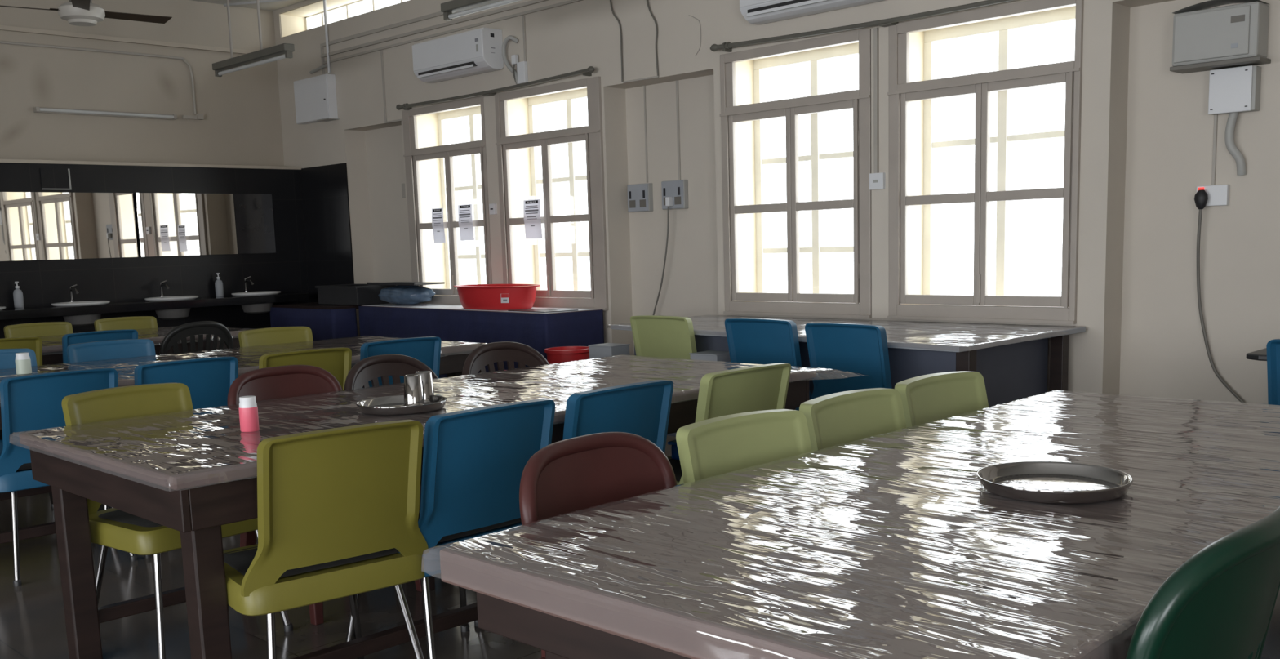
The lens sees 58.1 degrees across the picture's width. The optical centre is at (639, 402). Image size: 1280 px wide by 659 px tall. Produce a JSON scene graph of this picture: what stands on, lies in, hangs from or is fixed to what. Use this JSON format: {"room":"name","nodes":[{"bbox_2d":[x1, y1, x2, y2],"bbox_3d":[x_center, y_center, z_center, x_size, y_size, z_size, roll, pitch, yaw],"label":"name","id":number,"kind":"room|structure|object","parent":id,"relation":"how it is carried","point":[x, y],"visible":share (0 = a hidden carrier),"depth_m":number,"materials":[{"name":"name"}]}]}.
{"room":"eatery","nodes":[
{"label":"eatery","id":0,"kind":"room"},
{"bbox_2d":[0,0,284,165],"bbox_3d":[-7.100,-1.459,8.163,0.250,3.640,10.590,6,11,44],"label":"wall","id":1,"kind":"structure","parent":0,"point":[241,124],"depth_m":10.45,"materials":[{"name":"paint"}]},
{"bbox_2d":[39,168,71,189],"bbox_3d":[-4.920,-1.884,9.694,0.018,0.176,0.236,6,11,44],"label":"access panel","id":2,"kind":"object","parent":1,"relation":"attached to","point":[51,178],"visible":1,"depth_m":9.69,"materials":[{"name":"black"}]},
{"bbox_2d":[0,191,139,261],"bbox_3d":[-5.299,-1.427,9.325,0.006,0.560,2.440,6,11,43],"label":"wall mirror","id":3,"kind":"object","parent":1,"relation":"attached to","point":[34,225],"visible":1,"depth_m":9.77,"materials":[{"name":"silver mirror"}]},
{"bbox_2d":[0,40,196,114],"bbox_3d":[-5.672,-2.710,9.287,0.022,0.517,4.272,6,11,44],"label":"pipe","id":4,"kind":"object","parent":1,"relation":"attached to","point":[1,42],"visible":1,"depth_m":10.26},
{"bbox_2d":[33,106,177,119],"bbox_3d":[-4.729,-2.573,10.239,0.070,0.044,1.220,6,11,44],"label":"tube light","id":5,"kind":"object","parent":1,"relation":"attached to","point":[36,109],"visible":1,"depth_m":10.20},
{"bbox_2d":[0,25,278,57],"bbox_3d":[-7.057,-2.828,7.853,0.035,0.035,9.944,6,11,44],"label":"trim","id":6,"kind":"structure","parent":1,"relation":"attached to","point":[6,28],"depth_m":10.26,"materials":[{"name":"paint"}]},
{"bbox_2d":[0,158,302,169],"bbox_3d":[-6.912,-1.713,7.899,0.347,0.030,9.944,6,11,44],"label":"trim","id":7,"kind":"structure","parent":1,"relation":"attached to","point":[2,160],"depth_m":10.20,"materials":[{"name":"paint"}]},
{"bbox_2d":[0,162,309,338],"bbox_3d":[-6.889,-0.666,8.056,0.322,2.088,9.944,6,11,44],"label":"wall panel","id":8,"kind":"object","parent":1,"relation":"attached to","point":[42,282],"depth_m":10.41,"materials":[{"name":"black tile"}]},
{"bbox_2d":[0,292,309,319],"bbox_3d":[-4.732,-0.782,9.661,0.500,0.070,4.050,6,11,44],"label":"countertop","id":9,"kind":"structure","parent":1,"relation":"attached to","point":[210,301],"depth_m":9.85,"materials":[{"name":"black stone"}]},
{"bbox_2d":[51,284,110,325],"bbox_3d":[-4.679,-0.823,9.636,0.423,0.343,0.452,6,11,44],"label":"basin","id":10,"kind":"object","parent":9,"relation":"in","point":[86,319],"visible":0.91,"depth_m":9.54,"materials":[{"name":"white ceramic"}]},
{"bbox_2d":[144,280,198,319],"bbox_3d":[-4.140,-0.915,10.178,0.423,0.343,0.452,6,11,44],"label":"basin","id":11,"kind":"object","parent":9,"relation":"in","point":[175,313],"visible":0.98,"depth_m":10.08,"materials":[{"name":"grey ceramic"}]},
{"bbox_2d":[231,275,280,313],"bbox_3d":[-3.580,-1.012,10.741,0.423,0.343,0.452,6,11,44],"label":"basin","id":12,"kind":"object","parent":9,"relation":"in","point":[264,307],"visible":0.99,"depth_m":10.64,"materials":[{"name":"grey ceramic"}]},
{"bbox_2d":[135,192,237,257],"bbox_3d":[-4.122,-1.630,10.514,0.006,0.560,0.920,6,11,42],"label":"wall mirror","id":13,"kind":"object","parent":1,"relation":"attached to","point":[170,224],"visible":1,"depth_m":10.49,"materials":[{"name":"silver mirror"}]},
{"bbox_2d":[233,193,275,253],"bbox_3d":[-3.674,-1.711,10.992,0.006,0.560,0.385,6,11,44],"label":"glass panel","id":14,"kind":"object","parent":1,"relation":"attached to","point":[254,214],"visible":1,"depth_m":10.98,"materials":[{"name":"glass"}]},
{"bbox_2d":[191,0,306,10],"bbox_3d":[-2.293,-2.800,3.157,13.979,0.120,10.600,6,11,44],"label":"ceiling","id":15,"kind":"structure","parent":0,"point":[273,6],"depth_m":10.96,"materials":[{"name":"paint"}]},
{"bbox_2d":[0,0,172,26],"bbox_3d":[-3.774,-2.994,7.886,0.740,0.725,1.172,6,11,44],"label":"ceiling fan","id":16,"kind":"object","parent":15,"relation":"hanging from","point":[76,12],"visible":1,"depth_m":8.00,"materials":[{"name":"metal"}]},
{"bbox_2d":[212,0,294,76],"bbox_3d":[-3.147,-3.137,9.250,1.220,0.860,0.090,6,11,44],"label":"tube light","id":17,"kind":"object","parent":15,"relation":"hanging from","point":[286,49],"visible":1,"depth_m":9.23,"materials":[{"name":"metal"}]},
{"bbox_2d":[440,0,521,21],"bbox_3d":[-0.859,-2.909,7.140,1.220,0.860,0.090,6,11,44],"label":"tube light","id":18,"kind":"object","parent":15,"relation":"hanging from","point":[449,8],"visible":1,"depth_m":7.43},
{"bbox_2d":[0,435,1279,658],"bbox_3d":[-2.179,0.912,3.680,13.979,0.100,10.600,6,11,44],"label":"floor","id":19,"kind":"structure","parent":0,"point":[33,625],"depth_m":4.14,"materials":[{"name":"tile"}]},
{"bbox_2d":[0,336,42,365],"bbox_3d":[-3.896,0.024,6.956,0.575,0.848,0.533,6,11,44],"label":"chair","id":20,"kind":"object","parent":19,"relation":"on","point":[34,343],"visible":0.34,"depth_m":6.82,"materials":[{"name":"plastic"}]},
{"bbox_2d":[0,348,53,506],"bbox_3d":[-3.161,0.174,5.733,0.533,0.848,0.575,-8,10,-39],"label":"chair","id":21,"kind":"object","parent":19,"relation":"on","point":[7,356],"visible":0.21,"depth_m":5.93,"materials":[{"name":"blue plastic"}]},
{"bbox_2d":[3,321,73,337],"bbox_3d":[-4.146,-0.135,8.135,0.533,0.848,0.575,-9,11,-41],"label":"chair","id":22,"kind":"object","parent":19,"relation":"on","point":[47,328],"visible":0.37,"depth_m":8.26,"materials":[{"name":"plastic"}]},
{"bbox_2d":[0,368,137,586],"bbox_3d":[-2.507,0.273,4.891,0.575,0.848,0.533,6,11,44],"label":"chair","id":23,"kind":"object","parent":19,"relation":"on","point":[33,402],"visible":0.62,"depth_m":4.63,"materials":[{"name":"blue plastic"}]},
{"bbox_2d":[62,328,137,363],"bbox_3d":[-3.506,-0.049,7.390,0.533,0.848,0.575,-9,11,-43],"label":"chair","id":24,"kind":"object","parent":19,"relation":"on","point":[109,335],"visible":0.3,"depth_m":7.12,"materials":[{"name":"blue plastic"}]},
{"bbox_2d":[66,338,155,509],"bbox_3d":[-2.720,0.102,6.148,0.533,0.848,0.575,-8,10,-39],"label":"chair","id":25,"kind":"object","parent":19,"relation":"on","point":[129,348],"visible":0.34,"depth_m":6.27,"materials":[{"name":"blue plastic"}]},
{"bbox_2d":[93,315,157,330],"bbox_3d":[-3.704,-0.206,8.550,0.533,0.848,0.575,-9,11,-41],"label":"chair","id":26,"kind":"object","parent":19,"relation":"on","point":[134,322],"visible":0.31,"depth_m":8.68,"materials":[{"name":"plastic"}]},
{"bbox_2d":[42,329,245,364],"bbox_3d":[-4.263,0.024,7.363,1.020,0.757,3.480,6,11,44],"label":"dining table","id":27,"kind":"object","parent":19,"relation":"on","point":[53,354],"visible":0.06,"depth_m":7.68,"materials":[{"name":"brown laminate"}]},
{"bbox_2d":[38,326,254,346],"bbox_3d":[-4.231,-0.330,7.304,1.142,0.055,3.564,6,11,44],"label":"plastic cover","id":28,"kind":"object","parent":27,"relation":"on","point":[49,340],"visible":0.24,"depth_m":8.03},
{"bbox_2d":[111,355,238,557],"bbox_3d":[-2.128,0.208,5.269,0.533,0.848,0.575,-9,11,-42],"label":"chair","id":29,"kind":"object","parent":19,"relation":"on","point":[209,380],"visible":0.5,"depth_m":5.08,"materials":[{"name":"blue plastic"}]},
{"bbox_2d":[61,382,293,658],"bbox_3d":[-1.588,0.381,3.922,0.575,0.848,0.533,5,10,38],"label":"chair","id":30,"kind":"object","parent":19,"relation":"on","point":[112,527],"visible":0.44,"depth_m":3.85,"materials":[{"name":"plastic"}]},
{"bbox_2d":[160,320,232,354],"bbox_3d":[-3.084,-0.136,7.868,0.562,0.861,0.504,6,11,44],"label":"chair","id":31,"kind":"object","parent":19,"relation":"on","point":[182,331],"visible":0.32,"depth_m":7.62,"materials":[{"name":"grey plastic"}]},
{"bbox_2d":[0,337,479,543],"bbox_3d":[-2.593,0.220,5.607,1.160,0.757,3.700,6,11,44],"label":"dining table","id":32,"kind":"object","parent":19,"relation":"on","point":[453,357],"visible":0.12,"depth_m":5.81,"materials":[{"name":"brown laminate"}]},
{"bbox_2d":[0,335,487,382],"bbox_3d":[-2.547,-0.133,5.544,1.306,0.055,3.799,6,11,44],"label":"plastic cover","id":33,"kind":"object","parent":32,"relation":"on","point":[246,358],"visible":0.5,"depth_m":6.17,"materials":[{"name":"plastic"}]},
{"bbox_2d":[14,351,31,374],"bbox_3d":[-2.927,-0.188,5.464,0.066,0.100,0.066,6,11,44],"label":"jar","id":34,"kind":"object","parent":33,"relation":"on","point":[23,361],"visible":1,"depth_m":5.44,"materials":[{"name":"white plastic"}]},
{"bbox_2d":[238,326,313,346],"bbox_3d":[-2.033,-0.012,6.810,0.533,0.848,0.575,-8,10,-39],"label":"chair","id":35,"kind":"object","parent":19,"relation":"on","point":[280,335],"visible":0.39,"depth_m":6.94,"materials":[{"name":"plastic"}]},
{"bbox_2d":[258,346,351,390],"bbox_3d":[-1.692,0.151,5.573,0.533,0.848,0.575,-9,11,-41],"label":"chair","id":36,"kind":"object","parent":19,"relation":"on","point":[336,361],"visible":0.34,"depth_m":5.36,"materials":[{"name":"plastic"}]},
{"bbox_2d":[272,302,360,309],"bbox_3d":[-2.831,-0.508,10.637,1.080,0.810,0.580,6,11,44],"label":"table","id":37,"kind":"object","parent":19,"relation":"on","point":[312,304],"visible":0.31,"depth_m":10.36,"materials":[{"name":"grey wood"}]},
{"bbox_2d":[270,306,357,340],"bbox_3d":[-2.855,-0.510,10.621,1.157,0.760,0.615,6,11,44],"label":"drape","id":38,"kind":"object","parent":37,"relation":"on","point":[324,324],"visible":0.32,"depth_m":10.15,"materials":[{"name":"blue fabric"}]},
{"bbox_2d":[315,283,395,305],"bbox_3d":[-2.576,-0.984,10.429,0.690,0.170,0.410,6,11,44],"label":"crate","id":39,"kind":"object","parent":37,"relation":"on","point":[355,294],"visible":0.91,"depth_m":10.21,"materials":[{"name":"plastic"}]},
{"bbox_2d":[226,364,422,625],"bbox_3d":[-1.198,0.303,4.343,0.562,0.861,0.504,5,11,40],"label":"chair","id":40,"kind":"object","parent":19,"relation":"on","point":[289,380],"visible":0.26,"depth_m":4.43,"materials":[{"name":"red plastic"}]},
{"bbox_2d":[222,419,428,658],"bbox_3d":[-0.904,0.459,3.223,0.533,0.848,0.575,-8,10,-38],"label":"chair","id":41,"kind":"object","parent":19,"relation":"on","point":[337,508],"visible":0.99,"depth_m":3.02,"materials":[{"name":"plastic"}]},
{"bbox_2d":[343,354,438,590],"bbox_3d":[-0.869,0.243,4.701,0.562,0.861,0.504,5,11,40],"label":"chair","id":42,"kind":"object","parent":19,"relation":"on","point":[369,368],"visible":0.25,"depth_m":4.79,"materials":[{"name":"brown plastic"}]},
{"bbox_2d":[360,336,441,387],"bbox_3d":[-1.350,0.073,6.058,0.533,0.848,0.575,-9,11,-41],"label":"chair","id":43,"kind":"object","parent":19,"relation":"on","point":[427,349],"visible":0.33,"depth_m":5.84,"materials":[{"name":"blue plastic"}]},
{"bbox_2d":[18,356,816,658],"bbox_3d":[-0.608,0.353,4.237,1.140,0.757,2.680,6,11,44],"label":"dining table","id":44,"kind":"object","parent":19,"relation":"on","point":[196,504],"visible":0.39,"depth_m":3.32,"materials":[{"name":"brown laminate"}]},
{"bbox_2d":[8,354,869,473],"bbox_3d":[-0.530,-0.008,4.162,1.346,0.040,2.816,6,11,44],"label":"plastic cover","id":45,"kind":"object","parent":44,"relation":"on","point":[506,392],"visible":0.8,"depth_m":3.94,"materials":[{"name":"plastic"}]},
{"bbox_2d":[238,395,259,431],"bbox_3d":[-1.191,0.033,3.505,0.055,0.105,0.055,6,11,44],"label":"condiment bottle","id":46,"kind":"object","parent":45,"relation":"on","point":[248,409],"visible":1,"depth_m":3.48,"materials":[{"name":"pink plastic"}]},
{"bbox_2d":[355,395,447,415],"bbox_3d":[-0.801,0.006,3.880,0.302,0.029,0.302,6,11,44],"label":"steel plate","id":47,"kind":"object","parent":45,"relation":"on","point":[387,405],"visible":0.95,"depth_m":3.81,"materials":[{"name":"silver metal"}]},
{"bbox_2d":[403,373,425,406],"bbox_3d":[-0.773,-0.045,3.928,0.075,0.104,0.075,6,11,44],"label":"steel tumbler","id":48,"kind":"object","parent":47,"relation":"on","point":[413,386],"visible":0.89,"depth_m":3.90,"materials":[{"name":"silver metal"}]},
{"bbox_2d":[414,370,434,402],"bbox_3d":[-0.754,-0.058,4.021,0.075,0.104,0.075,6,11,44],"label":"steel tumbler","id":49,"kind":"object","parent":47,"relation":"on","point":[426,375],"visible":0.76,"depth_m":4.00,"materials":[{"name":"silver metal"}]},
{"bbox_2d":[346,398,555,658],"bbox_3d":[-0.578,0.407,3.520,0.575,0.848,0.533,6,11,44],"label":"chair","id":50,"kind":"object","parent":19,"relation":"on","point":[474,460],"visible":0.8,"depth_m":3.30,"materials":[{"name":"blue plastic"}]},
{"bbox_2d":[360,305,602,314],"bbox_3d":[-1.409,-0.363,9.310,2.720,0.808,0.490,6,11,44],"label":"serving table","id":51,"kind":"object","parent":19,"relation":"on","point":[361,305],"visible":0.14,"depth_m":8.72,"materials":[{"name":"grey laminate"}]},
{"bbox_2d":[358,306,604,377],"bbox_3d":[-1.433,-0.375,9.299,2.793,0.776,0.516,6,11,44],"label":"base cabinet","id":52,"kind":"object","parent":51,"relation":"hanging from","point":[539,331],"visible":0.33,"depth_m":8.69,"materials":[{"name":"blue fabric"}]},
{"bbox_2d":[365,302,600,313],"bbox_3d":[-1.419,-0.766,9.255,2.700,0.004,0.475,6,11,44],"label":"sheet","id":53,"kind":"object","parent":51,"relation":"on","point":[416,305],"visible":0.64,"depth_m":9.35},
{"bbox_2d":[377,284,435,304],"bbox_3d":[-2.021,-0.933,9.928,0.741,0.168,0.314,6,11,44],"label":"plastic bag","id":54,"kind":"object","parent":53,"relation":"on","point":[397,295],"visible":0.94,"depth_m":9.76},
{"bbox_2d":[366,281,444,285],"bbox_3d":[-2.020,-1.031,9.903,0.720,0.024,0.310,6,11,44],"label":"lid","id":55,"kind":"object","parent":54,"relation":"on","point":[399,283],"visible":1,"depth_m":9.74,"materials":[{"name":"plastic"}]},
{"bbox_2d":[453,284,540,310],"bbox_3d":[-1.114,-0.825,8.944,0.913,0.180,0.449,6,11,44],"label":"tub","id":56,"kind":"object","parent":53,"relation":"on","point":[472,296],"visible":1,"depth_m":8.70,"materials":[{"name":"red plastic"}]},
{"bbox_2d":[462,341,549,374],"bbox_3d":[-0.466,0.169,5.135,0.504,0.861,0.562,-9,11,-41],"label":"chair","id":57,"kind":"object","parent":19,"relation":"on","point":[489,353],"visible":0.24,"depth_m":5.27,"materials":[{"name":"brown plastic"}]},
{"bbox_2d":[544,346,589,364],"bbox_3d":[-0.477,-0.078,7.856,0.324,0.592,0.324,6,11,44],"label":"bin","id":58,"kind":"object","parent":19,"relation":"on","point":[562,353],"visible":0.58,"depth_m":7.70,"materials":[{"name":"red plastic"}]},
{"bbox_2d":[474,379,673,626],"bbox_3d":[-0.214,0.342,3.900,0.575,0.848,0.533,6,11,44],"label":"chair","id":59,"kind":"object","parent":19,"relation":"on","point":[642,409],"visible":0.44,"depth_m":3.67,"materials":[{"name":"blue plastic"}]},
{"bbox_2d":[519,431,677,658],"bbox_3d":[0.070,0.521,2.521,0.562,0.861,0.504,5,11,40],"label":"chair","id":60,"kind":"object","parent":19,"relation":"on","point":[579,473],"visible":0.3,"depth_m":2.64,"materials":[{"name":"red plastic"}]},
{"bbox_2d":[588,342,630,359],"bbox_3d":[-0.182,-0.034,7.215,0.200,0.666,0.170,6,11,44],"label":"carton","id":61,"kind":"object","parent":19,"relation":"on","point":[605,349],"visible":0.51,"depth_m":7.12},
{"bbox_2d":[630,315,697,359],"bbox_3d":[0.289,-0.098,6.826,0.533,0.873,0.575,6,11,42],"label":"chair","id":62,"kind":"object","parent":19,"relation":"on","point":[654,335],"visible":0.5,"depth_m":6.59,"materials":[{"name":"green plastic"}]},
{"bbox_2d":[688,350,730,362],"bbox_3d":[0.418,0.046,6.517,0.200,0.666,0.170,6,11,44],"label":"carton","id":63,"kind":"object","parent":19,"relation":"on","point":[708,355],"visible":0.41,"depth_m":6.42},
{"bbox_2d":[666,362,791,488],"bbox_3d":[0.230,0.271,4.310,0.533,0.848,0.575,-9,11,-43],"label":"chair","id":64,"kind":"object","parent":19,"relation":"on","point":[759,387],"visible":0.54,"depth_m":4.07,"materials":[{"name":"green plastic"}]},
{"bbox_2d":[675,408,812,486],"bbox_3d":[0.434,0.474,2.822,0.533,0.848,0.575,-9,11,-41],"label":"chair","id":65,"kind":"object","parent":19,"relation":"on","point":[720,445],"visible":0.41,"depth_m":2.94,"materials":[{"name":"green plastic"}]},
{"bbox_2d":[724,318,811,410],"bbox_3d":[0.796,-0.027,6.164,0.533,0.886,0.575,6,11,44],"label":"chair","id":66,"kind":"object","parent":19,"relation":"on","point":[749,340],"visible":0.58,"depth_m":5.93,"materials":[{"name":"blue plastic"}]},
{"bbox_2d":[610,315,1085,436],"bbox_3d":[0.972,-0.030,6.502,2.600,0.788,1.212,6,11,44],"label":"table","id":67,"kind":"object","parent":19,"relation":"on","point":[1014,368],"visible":0.29,"depth_m":5.73,"materials":[{"name":"stone"}]},
{"bbox_2d":[607,315,1086,346],"bbox_3d":[0.953,-0.414,6.454,2.613,0.026,1.248,6,11,44],"label":"plastic cover","id":68,"kind":"object","parent":67,"relation":"on","point":[710,322],"visible":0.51,"depth_m":6.07,"materials":[{"name":"plastic"}]},
{"bbox_2d":[804,322,892,399],"bbox_3d":[1.152,0.031,5.677,0.575,0.886,0.533,-9,11,-43],"label":"chair","id":69,"kind":"object","parent":19,"relation":"on","point":[862,348],"visible":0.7,"depth_m":5.47,"materials":[{"name":"blue plastic"}]},
{"bbox_2d":[799,387,906,453],"bbox_3d":[0.786,0.412,3.189,0.533,0.848,0.575,-9,11,-44],"label":"chair","id":70,"kind":"object","parent":19,"relation":"on","point":[834,419],"visible":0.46,"depth_m":3.31,"materials":[{"name":"green plastic"}]},
{"bbox_2d":[440,391,1279,658],"bbox_3d":[0.919,0.529,2.655,1.090,0.757,2.530,6,11,44],"label":"dining table","id":71,"kind":"object","parent":19,"relation":"on","point":[853,591],"visible":0.78,"depth_m":1.97,"materials":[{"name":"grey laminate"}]},
{"bbox_2d":[421,389,1279,634],"bbox_3d":[0.909,0.174,2.605,1.137,0.053,2.578,6,11,44],"label":"plastic cover","id":72,"kind":"object","parent":71,"relation":"on","point":[1133,405],"visible":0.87,"depth_m":2.80,"materials":[{"name":"plastic"}]},
{"bbox_2d":[976,461,1133,503],"bbox_3d":[0.860,0.165,2.396,0.306,0.029,0.306,6,11,44],"label":"steel plate","id":73,"kind":"object","parent":72,"relation":"on","point":[1040,482],"visible":1,"depth_m":2.43,"materials":[{"name":"silver metal"}]},
{"bbox_2d":[894,370,989,430],"bbox_3d":[1.127,0.352,3.539,0.533,0.848,0.575,-9,11,-42],"label":"chair","id":74,"kind":"object","parent":19,"relation":"on","point":[925,398],"visible":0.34,"depth_m":3.66,"materials":[{"name":"green plastic"}]},
{"bbox_2d":[1125,506,1279,658],"bbox_3d":[0.707,0.579,1.837,0.562,0.899,0.574,6,11,44],"label":"chair","id":75,"kind":"object","parent":19,"relation":"on","point":[1220,603],"visible":1,"depth_m":1.51,"materials":[{"name":"green plastic"}]},
{"bbox_2d":[1266,338,1279,405],"bbox_3d":[2.818,0.148,4.622,0.533,0.848,0.575,6,11,44],"label":"chair","id":76,"kind":"object","parent":19,"relation":"on","point":[1273,346],"visible":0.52,"depth_m":4.56,"materials":[{"name":"blue plastic"}]},
{"bbox_2d":[273,0,1279,406],"bbox_3d":[1.347,-1.555,7.020,13.979,3.640,0.346,6,11,44],"label":"wall","id":77,"kind":"structure","parent":0,"point":[1147,127],"depth_m":6.74,"materials":[{"name":"paint"}]},
{"bbox_2d":[293,73,339,124],"bbox_3d":[-3.062,-2.857,10.861,0.620,0.408,0.110,6,11,44],"label":"box","id":78,"kind":"object","parent":77,"relation":"attached to","point":[315,97],"visible":1,"depth_m":10.77,"materials":[{"name":"white plastic"}]},
{"bbox_2d":[300,162,354,302],"bbox_3d":[-3.000,-1.226,11.148,0.831,2.100,0.012,6,11,44],"label":"wall panel","id":79,"kind":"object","parent":77,"relation":"attached to","point":[324,188],"depth_m":11.06,"materials":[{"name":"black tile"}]},
{"bbox_2d":[280,0,408,37],"bbox_3d":[-1.453,-3.496,9.460,5.470,0.230,0.306,6,11,44],"label":"window","id":80,"kind":"structure","parent":77,"relation":"in","point":[295,20],"depth_m":11.19,"materials":[{"name":"glass"}]},
{"bbox_2d":[402,96,492,304],"bbox_3d":[-1.506,-1.677,9.812,1.130,1.675,0.383,6,11,44],"label":"window","id":81,"kind":"structure","parent":77,"relation":"in","point":[428,157],"depth_m":9.96,"materials":[{"name":"paint"}]},
{"bbox_2d":[431,207,445,242],"bbox_3d":[-1.713,-1.507,9.777,0.171,0.290,0.012,6,11,44],"label":"paper notice","id":82,"kind":"object","parent":81,"relation":"attached to","point":[437,225],"visible":1,"depth_m":9.77,"materials":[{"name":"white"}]},
{"bbox_2d":[457,204,474,240],"bbox_3d":[-1.438,-1.490,9.506,0.193,0.295,0.012,6,11,44],"label":"paper notice","id":83,"kind":"object","parent":81,"relation":"attached to","point":[465,226],"visible":1,"depth_m":9.51,"materials":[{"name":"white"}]},
{"bbox_2d":[320,0,582,123],"bbox_3d":[-1.180,-2.759,9.067,5.020,0.815,0.022,6,11,44],"label":"pipe","id":84,"kind":"object","parent":77,"relation":"attached to","point":[532,2],"depth_m":9.69,"materials":[{"name":"plastic"}]},
{"bbox_2d":[412,26,503,83],"bbox_3d":[-1.469,-2.775,9.220,0.932,0.300,0.208,6,11,44],"label":"air conditioner","id":85,"kind":"object","parent":77,"relation":"attached to","point":[478,51],"visible":1,"depth_m":9.06,"materials":[{"name":"white plastic"}]},
{"bbox_2d":[483,95,503,284],"bbox_3d":[-1.165,-1.606,9.251,0.144,1.670,0.020,6,11,44],"label":"wall strip","id":86,"kind":"object","parent":77,"relation":"attached to","point":[489,101],"visible":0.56,"depth_m":9.22,"materials":[{"name":"paint"}]},
{"bbox_2d":[395,66,595,110],"bbox_3d":[-1.196,-2.462,9.082,2.480,0.074,0.094,6,11,44],"label":"curtain rod","id":87,"kind":"object","parent":77,"relation":"attached to","point":[586,72],"visible":1,"depth_m":8.95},
{"bbox_2d":[502,35,518,84],"bbox_3d":[-1.000,-2.634,8.868,0.163,0.371,0.061,4,10,33],"label":"hose","id":88,"kind":"object","parent":77,"relation":"attached to","point":[508,38],"visible":0.99,"depth_m":8.87,"materials":[{"name":"grey plastic"}]},
{"bbox_2d":[511,54,528,84],"bbox_3d":[-0.900,-2.552,8.802,0.187,0.222,0.052,6,11,44],"label":"power socket","id":89,"kind":"object","parent":77,"relation":"attached to","point":[522,67],"visible":0.92,"depth_m":8.78,"materials":[{"name":"white plastic"}]},
{"bbox_2d":[494,75,608,310],"bbox_3d":[-0.572,-1.577,8.900,1.190,1.675,0.383,6,11,44],"label":"window","id":90,"kind":"structure","parent":77,"relation":"in","point":[518,140],"depth_m":8.98,"materials":[{"name":"paint"}]},
{"bbox_2d":[523,199,542,239],"bbox_3d":[-0.832,-1.422,8.914,0.203,0.300,0.012,6,11,44],"label":"paper notice","id":91,"kind":"object","parent":90,"relation":"attached to","point":[531,208],"visible":1,"depth_m":8.91,"materials":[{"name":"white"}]},
{"bbox_2d":[626,182,653,212],"bbox_3d":[0.021,-1.493,8.378,0.256,0.200,0.056,6,11,44],"label":"double socket","id":92,"kind":"object","parent":77,"relation":"attached to","point":[640,196],"visible":1,"depth_m":8.36,"materials":[{"name":"grey plastic"}]},
{"bbox_2d":[653,179,688,315],"bbox_3d":[0.192,-1.002,8.260,0.361,1.161,0.100,6,11,44],"label":"double socket","id":93,"kind":"object","parent":77,"relation":"attached to","point":[674,193],"visible":0.82,"depth_m":8.13,"materials":[{"name":"grey plastic"}]},
{"bbox_2d":[675,80,680,179],"bbox_3d":[0.269,-1.913,8.089,0.018,0.685,0.012,6,11,44],"label":"conduit","id":94,"kind":"object","parent":77,"relation":"attached to","point":[677,81],"depth_m":8.08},
{"bbox_2d":[719,28,871,318],"bbox_3d":[1.072,-1.401,7.294,1.140,1.675,0.383,6,11,44],"label":"window","id":95,"kind":"structure","parent":77,"relation":"in","point":[744,110],"depth_m":7.35,"materials":[{"name":"paint"}]},
{"bbox_2d":[739,0,884,24],"bbox_3d":[1.007,-2.470,6.808,0.932,0.300,0.208,6,11,44],"label":"air conditioner","id":96,"kind":"object","parent":77,"relation":"attached to","point":[754,11],"visible":1,"depth_m":6.89,"materials":[{"name":"plastic"}]},
{"bbox_2d":[710,0,1013,52],"bbox_3d":[1.408,-2.180,6.540,2.620,0.072,0.094,6,11,44],"label":"curtain rod","id":97,"kind":"object","parent":77,"relation":"attached to","point":[726,46],"visible":1,"depth_m":6.62,"materials":[{"name":"metal"}]},
{"bbox_2d":[873,27,879,173],"bbox_3d":[1.377,-1.746,6.684,0.022,0.830,0.040,6,11,44],"label":"conduit","id":98,"kind":"object","parent":77,"relation":"attached to","point":[876,30],"depth_m":6.67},
{"bbox_2d":[869,172,885,190],"bbox_3d":[1.392,-1.298,6.739,0.095,0.095,0.049,6,11,44],"label":"wall switch","id":99,"kind":"object","parent":77,"relation":"attached to","point":[877,180],"visible":1,"depth_m":6.72,"materials":[{"name":"white plastic"}]},
{"bbox_2d":[871,26,888,318],"bbox_3d":[1.409,-1.331,6.738,0.119,1.670,0.018,6,11,44],"label":"wall strip","id":100,"kind":"object","parent":77,"relation":"attached to","point":[879,197],"visible":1,"depth_m":6.74,"materials":[{"name":"paint"}]},
{"bbox_2d":[887,0,1084,324],"bbox_3d":[1.972,-1.305,6.414,1.135,1.675,0.383,6,11,44],"label":"window","id":101,"kind":"structure","parent":77,"relation":"in","point":[914,87],"depth_m":6.45,"materials":[{"name":"paint"}]},
{"bbox_2d":[1211,114,1217,185],"bbox_3d":[2.822,-1.346,5.646,0.014,0.600,0.012,6,11,44],"label":"conduit","id":102,"kind":"object","parent":77,"relation":"attached to","point":[1215,117],"depth_m":5.66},
{"bbox_2d":[1169,0,1271,73],"bbox_3d":[2.775,-1.761,5.506,0.405,0.302,0.175,6,11,44],"label":"box","id":103,"kind":"object","parent":77,"relation":"attached to","point":[1232,36],"visible":1,"depth_m":5.44,"materials":[{"name":"grey plastic"}]},
{"bbox_2d":[1169,56,1271,73],"bbox_3d":[2.783,-1.622,5.529,0.405,0.020,0.165,6,11,44],"label":"tray","id":104,"kind":"object","parent":103,"relation":"on","point":[1209,63],"depth_m":5.49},
{"bbox_2d":[1194,184,1247,404],"bbox_3d":[2.904,-0.481,5.660,0.370,1.171,0.087,6,11,44],"label":"power socket","id":105,"kind":"object","parent":77,"relation":"attached to","point":[1206,195],"visible":0.93,"depth_m":5.69,"materials":[{"name":"white plastic"}]},
{"bbox_2d":[1208,65,1261,115],"bbox_3d":[2.853,-1.500,5.530,0.207,0.209,0.094,6,11,44],"label":"junction box","id":106,"kind":"object","parent":77,"relation":"attached to","point":[1236,89],"visible":1,"depth_m":5.50,"materials":[{"name":"grey plastic"}]},
{"bbox_2d":[1224,111,1246,175],"bbox_3d":[2.880,-1.255,5.562,0.103,0.309,0.051,0,8,9],"label":"conduit","id":107,"kind":"object","parent":106,"relation":"hanging from","point":[1230,144],"visible":1,"depth_m":5.55,"materials":[{"name":"grey plastic"}]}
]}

